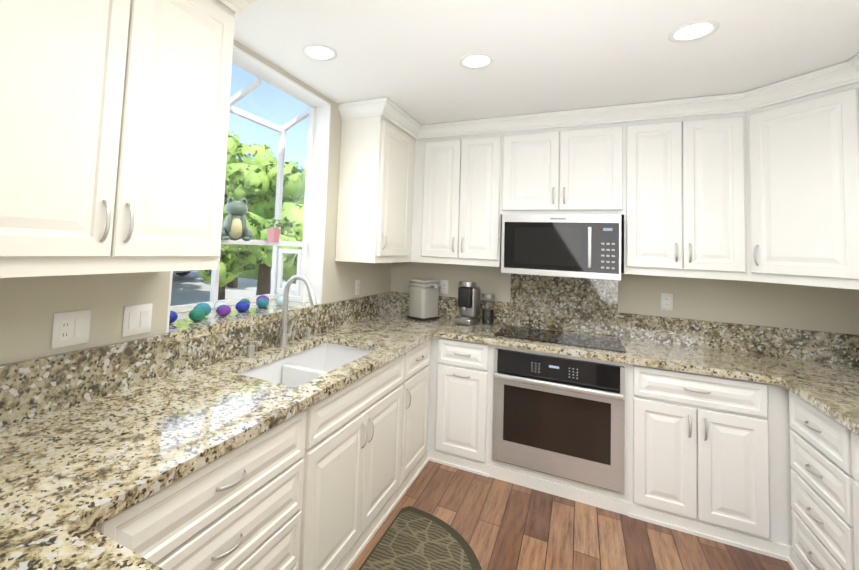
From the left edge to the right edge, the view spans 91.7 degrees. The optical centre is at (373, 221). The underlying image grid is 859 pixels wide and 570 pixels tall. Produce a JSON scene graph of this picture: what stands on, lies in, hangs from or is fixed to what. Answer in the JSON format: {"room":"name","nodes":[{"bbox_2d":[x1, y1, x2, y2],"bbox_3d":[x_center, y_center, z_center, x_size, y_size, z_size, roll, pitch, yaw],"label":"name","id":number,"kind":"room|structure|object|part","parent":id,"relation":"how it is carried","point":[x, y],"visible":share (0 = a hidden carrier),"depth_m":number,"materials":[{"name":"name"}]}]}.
{"room":"kitchen","nodes":[
{"label":"kitchen","id":0,"kind":"room"},
{"bbox_2d":[0,517,171,569],"bbox_3d":[-0.262,0.617,0.314,1.120,0.041,0.650,1,-4,27],"label":"countertop","id":1,"kind":"structure","parent":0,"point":[75,544],"depth_m":0.76,"materials":[{"name":"beige stone"}]},
{"bbox_2d":[0,40,391,364],"bbox_3d":[-0.948,0.264,1.804,0.150,2.620,4.700,1,-4,27],"label":"wall","id":2,"kind":"structure","parent":0,"point":[30,307],"depth_m":1.56,"materials":[{"name":"beige paint"}]},
{"bbox_2d":[51,309,90,348],"bbox_3d":[-1.044,0.372,1.434,0.010,0.118,0.118,1,-4,27],"label":"electrical outlet","id":3,"kind":"object","parent":2,"relation":"attached to","point":[70,328],"visible":1,"depth_m":1.43,"materials":[{"name":"white plastic"}]},
{"bbox_2d":[0,0,243,277],"bbox_3d":[-0.904,-0.372,1.329,0.337,1.057,0.850,1,-4,27],"label":"upper cabinet","id":4,"kind":"object","parent":2,"relation":"attached to","point":[114,116],"depth_m":1.22,"materials":[{"name":"white paint"}]},
{"bbox_2d":[122,303,152,336],"bbox_3d":[-0.937,0.393,1.647,0.010,0.118,0.118,1,-4,27],"label":"light switch","id":5,"kind":"object","parent":2,"relation":"attached to","point":[137,319],"visible":1,"depth_m":1.64,"materials":[{"name":"white plastic"}]},
{"bbox_2d":[166,299,321,341],"bbox_3d":[-0.820,0.541,2.395,0.453,0.040,1.188,1,-4,27],"label":"window sill","id":6,"kind":"structure","parent":2,"relation":"attached to","point":[183,326],"depth_m":2.19,"materials":[{"name":"stone"}]},
{"bbox_2d":[169,310,177,323],"bbox_3d":[-0.973,0.457,1.969,0.077,0.061,0.075,1,-4,27],"label":"paperweight","id":7,"kind":"object","parent":6,"relation":"on","point":[173,316],"visible":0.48,"depth_m":1.95,"materials":[{"name":"blue glass"}]},
{"bbox_2d":[189,308,205,320],"bbox_3d":[-0.875,0.465,2.053,0.080,0.064,0.078,1,-4,27],"label":"paperweight","id":8,"kind":"object","parent":6,"relation":"on","point":[197,314],"visible":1,"depth_m":2.03,"materials":[{"name":"teal glass"}]},
{"bbox_2d":[193,303,210,315],"bbox_3d":[-0.901,0.467,2.179,0.090,0.072,0.088,1,-4,27],"label":"paperweight","id":9,"kind":"object","parent":6,"relation":"on","point":[205,307],"visible":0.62,"depth_m":2.16,"materials":[{"name":"teal glass"}]},
{"bbox_2d":[214,302,228,310],"bbox_3d":[-0.852,0.482,2.321,0.078,0.063,0.076,1,-4,27],"label":"paperweight","id":10,"kind":"object","parent":6,"relation":"on","point":[219,304],"visible":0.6,"depth_m":2.30,"materials":[{"name":"white"}]},
{"bbox_2d":[216,305,230,315],"bbox_3d":[-0.803,0.479,2.218,0.077,0.062,0.075,1,-4,27],"label":"paperweight","id":11,"kind":"object","parent":6,"relation":"on","point":[223,310],"visible":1,"depth_m":2.19,"materials":[{"name":"purple glass"}]},
{"bbox_2d":[235,301,249,311],"bbox_3d":[-0.750,0.489,2.370,0.080,0.064,0.078,1,-4,27],"label":"paperweight","id":12,"kind":"object","parent":6,"relation":"on","point":[242,306],"visible":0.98,"depth_m":2.34,"materials":[{"name":"blue glass"}]},
{"bbox_2d":[256,298,268,307],"bbox_3d":[-0.682,0.503,2.548,0.078,0.063,0.076,1,-4,27],"label":"paperweight","id":13,"kind":"object","parent":6,"relation":"on","point":[262,302],"visible":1,"depth_m":2.52,"materials":[{"name":"teal glass"}]},
{"bbox_2d":[256,295,268,300],"bbox_3d":[-0.709,0.507,2.651,0.082,0.065,0.080,1,-4,27],"label":"paperweight","id":14,"kind":"object","parent":6,"relation":"on","point":[263,296],"visible":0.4,"depth_m":2.63,"materials":[{"name":"purple glass"}]},
{"bbox_2d":[275,295,288,305],"bbox_3d":[-0.588,0.511,2.668,0.086,0.069,0.084,1,-4,27],"label":"paperweight","id":15,"kind":"object","parent":6,"relation":"on","point":[279,300],"visible":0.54,"depth_m":2.64,"materials":[{"name":"white glass"}]},
{"bbox_2d":[166,45,330,332],"bbox_3d":[-0.778,-0.175,2.433,0.420,1.394,1.190,1,-4,27],"label":"garden window","id":16,"kind":"structure","parent":2,"relation":"in","point":[310,261],"depth_m":2.88,"materials":[{"name":"white"}]},
{"bbox_2d":[221,197,252,240],"bbox_3d":[-0.807,-0.012,2.437,0.230,0.255,0.229,1,-4,27],"label":"frog figurine","id":17,"kind":"object","parent":16,"relation":"on","point":[234,228],"visible":0.92,"depth_m":2.39,"materials":[{"name":"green ceramic"}]},
{"bbox_2d":[266,219,281,242],"bbox_3d":[-0.672,0.066,2.844,0.118,0.160,0.109,1,-4,27],"label":"plant pot","id":18,"kind":"object","parent":16,"relation":"on","point":[273,234],"visible":1,"depth_m":2.81,"materials":[{"name":"pink ceramic"}]},
{"bbox_2d":[355,280,359,294],"bbox_3d":[-0.125,0.523,3.269,0.008,0.118,0.072,1,-4,27],"label":"electrical outlet","id":19,"kind":"object","parent":2,"relation":"attached to","point":[357,286],"visible":1,"depth_m":3.26,"materials":[{"name":"white plastic"}]},
{"bbox_2d":[335,108,411,262],"bbox_3d":[0.023,-0.220,3.176,0.337,1.057,0.555,1,-4,27],"label":"upper cabinet","id":20,"kind":"object","parent":2,"relation":"attached to","point":[374,214],"depth_m":2.96,"materials":[{"name":"white paint"}]},
{"bbox_3d":[0.672,-0.838,1.686,2.824,0.098,2.967,1,-4,27],"label":"crown","id":21,"kind":"part","parent":20,"relation":"part of","materials":[{"name":"white paint"}]},
{"bbox_2d":[234,0,858,124],"bbox_3d":[0.582,-0.978,1.138,3.460,0.100,5.000,1,-4,27],"label":"ceiling","id":22,"kind":"structure","parent":0,"point":[547,55],"depth_m":2.05,"materials":[{"name":"white paint"}]},
{"bbox_2d":[302,44,336,60],"bbox_3d":[-0.284,-0.895,2.200,0.184,0.006,0.184,1,-4,27],"label":"recessed light","id":23,"kind":"object","parent":22,"relation":"in","point":[317,52],"visible":1,"depth_m":2.19,"materials":[{"name":"white plastic"}]},
{"bbox_2d":[459,53,493,68],"bbox_3d":[0.554,-0.859,2.219,0.184,0.006,0.184,1,-4,27],"label":"recessed light","id":24,"kind":"object","parent":22,"relation":"in","point":[476,60],"visible":1,"depth_m":2.21,"materials":[{"name":"white plastic"}]},
{"bbox_2d":[668,20,719,42],"bbox_3d":[1.429,-0.846,1.846,0.184,0.006,0.184,1,-4,27],"label":"recessed light","id":25,"kind":"object","parent":22,"relation":"in","point":[693,31],"visible":1,"depth_m":1.84,"materials":[{"name":"white plastic"}]},
{"bbox_2d":[349,461,792,569],"bbox_3d":[0.475,1.645,0.976,3.460,0.120,5.000,1,-4,27],"label":"floor","id":26,"kind":"structure","parent":0,"point":[496,524],"depth_m":2.23,"materials":[{"name":"brown wood"}]},
{"bbox_2d":[112,405,315,569],"bbox_3d":[-0.726,1.123,1.391,0.627,0.874,0.790,1,-4,27],"label":"base cabinet","id":27,"kind":"object","parent":26,"relation":"on","point":[247,509],"depth_m":1.30,"materials":[{"name":"white paint"}]},
{"bbox_2d":[0,309,455,556],"bbox_3d":[-0.376,0.720,2.055,0.647,0.041,3.668,1,-4,27],"label":"countertop","id":28,"kind":"structure","parent":27,"relation":"on","point":[95,459],"depth_m":1.27,"materials":[{"name":"beige stone"}]},
{"bbox_2d":[246,341,258,356],"bbox_3d":[-0.613,0.650,2.108,0.070,0.084,0.038,1,-4,27],"label":"soap dispenser","id":29,"kind":"object","parent":28,"relation":"on","point":[250,349],"visible":1,"depth_m":2.10,"materials":[{"name":"silver metal"}]},
{"bbox_2d":[277,275,316,347],"bbox_3d":[-0.416,0.507,2.326,0.248,0.412,0.092,1,-4,27],"label":"faucet","id":30,"kind":"object","parent":28,"relation":"on","point":[284,336],"visible":1,"depth_m":2.33,"materials":[{"name":"silver metal"}]},
{"bbox_2d":[304,327,310,339],"bbox_3d":[-0.406,0.684,2.541,0.058,0.086,0.084,1,-4,27],"label":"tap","id":31,"kind":"object","parent":28,"relation":"on","point":[307,337],"visible":0.96,"depth_m":2.55,"materials":[{"name":"silver metal"}]},
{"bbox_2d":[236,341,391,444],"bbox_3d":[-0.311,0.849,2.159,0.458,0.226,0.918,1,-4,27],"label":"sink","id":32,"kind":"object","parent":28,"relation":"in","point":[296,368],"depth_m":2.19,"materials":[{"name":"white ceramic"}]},
{"bbox_2d":[407,279,440,320],"bbox_3d":[0.453,0.657,3.467,0.226,0.325,0.247,6,-5,-43],"label":"canister","id":33,"kind":"object","parent":28,"relation":"on","point":[423,298],"visible":0.98,"depth_m":3.42,"materials":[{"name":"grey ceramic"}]},
{"bbox_2d":[312,337,435,500],"bbox_3d":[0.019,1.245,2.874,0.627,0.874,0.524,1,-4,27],"label":"base cabinet","id":34,"kind":"object","parent":26,"relation":"on","point":[322,445],"depth_m":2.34,"materials":[{"name":"white paint"}]},
{"bbox_2d":[359,506,481,569],"bbox_3d":[0.152,1.609,1.691,0.590,0.011,1.320,1,-4,27],"label":"rug","id":35,"kind":"object","parent":26,"relation":"on","point":[412,538],"visible":1,"depth_m":2.06,"materials":[{"name":"fabric"}]},
{"bbox_2d":[432,337,499,475],"bbox_3d":[0.777,1.292,3.134,0.417,0.874,0.630,1,-4,27],"label":"base cabinet","id":36,"kind":"object","parent":26,"relation":"on","point":[460,391],"depth_m":2.87,"materials":[{"name":"white paint"}]},
{"bbox_2d":[484,345,631,517],"bbox_3d":[1.279,1.313,2.875,0.795,0.842,0.639,1,-4,27],"label":"base cabinet","id":37,"kind":"object","parent":26,"relation":"on","point":[559,426],"depth_m":2.58,"materials":[{"name":"white paint"}]},
{"bbox_2d":[492,348,624,493],"bbox_3d":[1.260,1.250,2.837,0.756,0.724,0.638,1,-4,27],"label":"oven","id":38,"kind":"object","parent":37,"relation":"in","point":[562,417],"depth_m":2.58,"materials":[{"name":"silver metal"}]},
{"bbox_2d":[632,365,775,557],"bbox_3d":[1.908,1.304,2.567,0.642,0.874,0.627,1,-4,27],"label":"base cabinet","id":39,"kind":"object","parent":26,"relation":"on","point":[704,466],"depth_m":2.26,"materials":[{"name":"white paint"}]},
{"bbox_2d":[436,321,858,388],"bbox_3d":[1.708,0.844,2.693,2.507,0.041,0.648,1,-4,27],"label":"countertop","id":40,"kind":"structure","parent":39,"relation":"on","point":[766,368],"depth_m":2.49,"materials":[{"name":"beige stone"}]},
{"bbox_2d":[454,281,479,324],"bbox_3d":[0.771,0.658,3.360,0.144,0.335,0.210,0,-5,39],"label":"coffee machine","id":41,"kind":"object","parent":40,"relation":"on","point":[469,298],"visible":1,"depth_m":3.31,"materials":[{"name":"silver plastic"}]},
{"bbox_2d":[482,293,494,324],"bbox_3d":[0.932,0.709,3.348,0.100,0.245,0.100,1,-4,27],"label":"glass jar","id":42,"kind":"object","parent":40,"relation":"on","point":[488,315],"visible":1,"depth_m":3.31,"materials":[{"name":"grey"}]},
{"bbox_2d":[492,325,627,352],"bbox_3d":[1.302,0.817,2.918,0.790,0.007,0.451,1,-4,27],"label":"cooktop","id":43,"kind":"object","parent":40,"relation":"in","point":[557,336],"depth_m":2.90,"materials":[{"name":"black glass"}]},
{"bbox_2d":[780,385,843,569],"bbox_3d":[2.266,1.266,1.719,0.627,0.874,0.570,1,-4,27],"label":"base cabinet","id":44,"kind":"object","parent":26,"relation":"on","point":[813,479],"depth_m":1.88,"materials":[{"name":"white paint"}]},
{"bbox_2d":[780,377,858,436],"bbox_3d":[2.025,0.769,1.252,0.647,0.041,1.649,1,-4,27],"label":"countertop","id":45,"kind":"structure","parent":44,"relation":"on","point":[838,402],"depth_m":1.85,"materials":[{"name":"beige stone"}]},
{"bbox_2d":[840,425,858,569],"bbox_3d":[1.963,1.216,1.114,0.627,0.874,0.786,1,-4,27],"label":"base cabinet","id":46,"kind":"object","parent":26,"relation":"on","point":[849,443],"depth_m":1.62,"materials":[{"name":"white paint"}]},
{"bbox_2d":[391,262,858,334],"bbox_3d":[1.615,0.456,3.222,3.460,2.620,0.150,1,-4,27],"label":"wall","id":47,"kind":"structure","parent":0,"point":[817,308],"depth_m":2.79,"materials":[{"name":"beige paint"}]},
{"bbox_2d":[440,280,447,293],"bbox_3d":[0.621,0.575,3.622,0.072,0.118,0.008,1,-4,27],"label":"electrical outlet","id":48,"kind":"object","parent":47,"relation":"attached to","point":[444,287],"visible":0.98,"depth_m":3.62,"materials":[{"name":"white plastic"}]},
{"bbox_2d":[420,124,503,266],"bbox_3d":[0.724,-0.175,3.445,0.715,1.057,0.337,1,-4,27],"label":"upper cabinet","id":49,"kind":"object","parent":47,"relation":"attached to","point":[461,224],"depth_m":3.26,"materials":[{"name":"white paint"}]},
{"bbox_2d":[504,116,627,215],"bbox_3d":[1.411,-0.366,3.116,0.805,0.660,0.337,1,-4,27],"label":"upper cabinet","id":50,"kind":"object","parent":47,"relation":"attached to","point":[553,167],"depth_m":2.94,"materials":[{"name":"white paint"}]},
{"bbox_2d":[501,214,620,279],"bbox_3d":[1.365,0.181,3.036,0.759,0.430,0.440,1,-4,27],"label":"microwave","id":51,"kind":"object","parent":50,"relation":"attached to","point":[582,246],"visible":1,"depth_m":2.86,"materials":[{"name":"silver metal"}]},
{"bbox_2d":[661,293,672,310],"bbox_3d":[2.062,0.565,2.900,0.072,0.118,0.008,1,-4,27],"label":"electrical outlet","id":52,"kind":"object","parent":47,"relation":"attached to","point":[666,301],"visible":1,"depth_m":2.90,"materials":[{"name":"white plastic"}]},
{"bbox_2d":[621,104,747,280],"bbox_3d":[2.046,-0.162,2.780,0.635,1.057,0.337,1,-4,27],"label":"upper cabinet","id":53,"kind":"object","parent":47,"relation":"attached to","point":[685,218],"depth_m":2.62,"materials":[{"name":"white paint"}]},
{"bbox_2d":[744,72,858,289],"bbox_3d":[2.554,-0.169,2.324,0.682,1.057,0.697,1,-4,27],"label":"upper cabinet","id":54,"kind":"object","parent":47,"relation":"attached to","point":[801,137],"depth_m":2.23,"materials":[{"name":"white paint"}]},
{"label":"outside","id":55,"kind":"structure","parent":0,"visible":0},
{"bbox_2d":[171,265,299,305],"bbox_3d":[-71.589,3.355,84.506,199.400,2.561,320.000,1,-4,27],"label":"ground","id":56,"kind":"structure","parent":55,"point":[185,289],"depth_m":14.78,"materials":[{"name":"grey concrete"}]},
{"bbox_2d":[173,131,305,299],"bbox_3d":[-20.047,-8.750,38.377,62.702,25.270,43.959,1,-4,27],"label":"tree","id":57,"kind":"object","parent":56,"relation":"on","point":[235,147],"depth_m":8.22,"materials":[{"name":"green plant"}]}
]}

